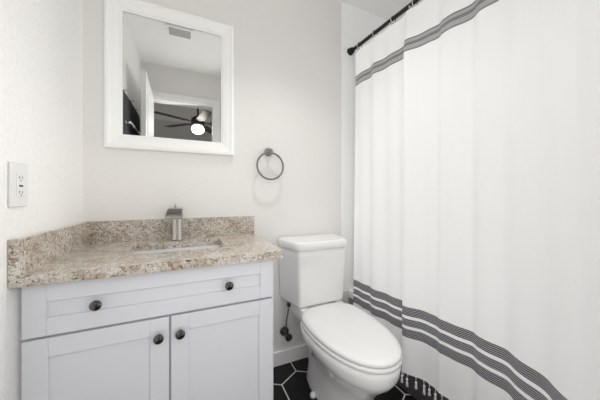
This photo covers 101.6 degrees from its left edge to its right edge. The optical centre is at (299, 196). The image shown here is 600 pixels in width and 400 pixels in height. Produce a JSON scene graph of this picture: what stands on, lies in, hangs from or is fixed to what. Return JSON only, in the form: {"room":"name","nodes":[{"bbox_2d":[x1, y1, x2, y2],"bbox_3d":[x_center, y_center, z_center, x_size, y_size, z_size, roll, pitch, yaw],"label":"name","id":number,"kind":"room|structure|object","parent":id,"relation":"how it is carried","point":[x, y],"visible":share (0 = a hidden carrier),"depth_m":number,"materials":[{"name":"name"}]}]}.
{"room":"bathroom","nodes":[
{"label":"bathroom","id":0,"kind":"room"},
{"bbox_2d":[0,0,82,399],"bbox_3d":[-0.720,-0.151,0.375,0.120,2.370,1.570,0,0,-24],"label":"wall","id":1,"kind":"structure","parent":0,"point":[41,41],"depth_m":0.77,"materials":[{"name":"paint"}]},
{"bbox_2d":[8,161,27,206],"bbox_3d":[-0.789,-0.032,0.687,0.010,0.123,0.076,0,0,-24],"label":"outlet plate","id":2,"kind":"object","parent":1,"relation":"attached to","point":[17,172],"visible":1,"depth_m":0.68,"materials":[{"name":"white plastic"}]},
{"bbox_2d":[83,0,348,351],"bbox_3d":[0.036,-0.151,1.643,2.540,2.370,0.120,0,0,-24],"label":"wall","id":3,"kind":"structure","parent":0,"point":[288,53],"depth_m":1.45,"materials":[{"name":"paint"}]},
{"bbox_2d":[104,0,233,155],"bbox_3d":[-0.639,-0.589,1.255,0.586,0.724,0.028,0,0,-24],"label":"mirror","id":4,"kind":"object","parent":3,"relation":"attached to","point":[169,73],"visible":1,"depth_m":1.24,"materials":[{"name":"white mirror"}]},
{"bbox_2d":[256,148,283,179],"bbox_3d":[-0.180,-0.189,1.446,0.168,0.195,0.056,0,0,-24],"label":"towel ring","id":5,"kind":"object","parent":3,"relation":"attached to","point":[268,152],"visible":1,"depth_m":1.43,"materials":[{"name":"silver metal"}]},
{"bbox_2d":[280,302,291,341],"bbox_3d":[-0.076,0.738,1.458,0.056,0.238,0.098,0,0,-24],"label":"supply valve","id":6,"kind":"object","parent":3,"relation":"attached to","point":[284,331],"depth_m":1.44,"materials":[{"name":"black metal"}]},
{"bbox_2d":[273,344,308,366],"bbox_3d":[-0.029,0.992,0.752,1.450,0.085,1.450,0,0,-24],"label":"baseboard","id":7,"kind":"structure","parent":3,"relation":"attached to","point":[285,356],"depth_m":1.52,"materials":[{"name":"white"}]},
{"bbox_2d":[342,2,394,291],"bbox_3d":[0.700,-0.337,1.872,0.902,1.998,0.006,0,0,-24],"label":"wall surround","id":8,"kind":"object","parent":3,"relation":"attached to","point":[357,24],"visible":0.21,"depth_m":1.71,"materials":[{"name":"white"}]},
{"bbox_2d":[347,0,419,55],"bbox_3d":[0.637,-0.997,1.043,0.312,0.075,1.468,0,0,-24],"label":"curtain rod","id":9,"kind":"object","parent":8,"relation":"attached to","point":[350,51],"depth_m":1.44,"materials":[{"name":"black metal"}]},
{"bbox_2d":[353,0,599,399],"bbox_3d":[0.634,-0.003,0.981,0.188,1.906,1.400,0,0,-16],"label":"curtain","id":10,"kind":"object","parent":9,"relation":"hanging from","point":[477,203],"visible":0.93,"depth_m":0.94,"materials":[{"name":"fabric"}]},
{"bbox_2d":[273,357,415,399],"bbox_3d":[0.359,1.064,0.927,2.540,0.060,1.690,0,0,-24],"label":"floor","id":11,"kind":"structure","parent":0,"point":[290,382],"depth_m":1.33,"materials":[{"name":"tile"}]},
{"bbox_2d":[8,216,283,399],"bbox_3d":[-0.524,0.575,1.041,0.780,0.918,0.511,0,0,-24],"label":"vanity","id":12,"kind":"object","parent":11,"relation":"on","point":[118,309],"visible":0.99,"depth_m":0.83,"materials":[{"name":"white paint"}]},
{"bbox_2d":[165,204,183,240],"bbox_3d":[-0.598,0.126,1.167,0.074,0.178,0.134,0,0,-24],"label":"faucet","id":13,"kind":"object","parent":12,"relation":"on","point":[175,214],"visible":1,"depth_m":1.19,"materials":[{"name":"silver metal"}]},
{"bbox_2d":[278,234,401,399],"bbox_3d":[0.195,0.643,1.236,0.402,0.782,0.724,0,0,-24],"label":"toilet","id":14,"kind":"object","parent":11,"relation":"on","point":[353,355],"visible":0.98,"depth_m":1.20,"materials":[{"name":"white ceramic"}]},
{"bbox_2d":[349,289,448,399],"bbox_3d":[1.005,0.845,1.217,0.698,0.378,1.501,0,0,-29],"label":"bathtub","id":15,"kind":"object","parent":11,"relation":"on","point":[417,394],"visible":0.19,"depth_m":1.24,"materials":[{"name":"grey"}]},
{"bbox_2d":[336,0,423,21],"bbox_3d":[0.359,-1.376,0.927,2.540,0.080,1.690,0,0,-24],"label":"ceiling","id":16,"kind":"structure","parent":0,"point":[385,9],"depth_m":1.72,"materials":[{"name":"white paint"}]}
]}

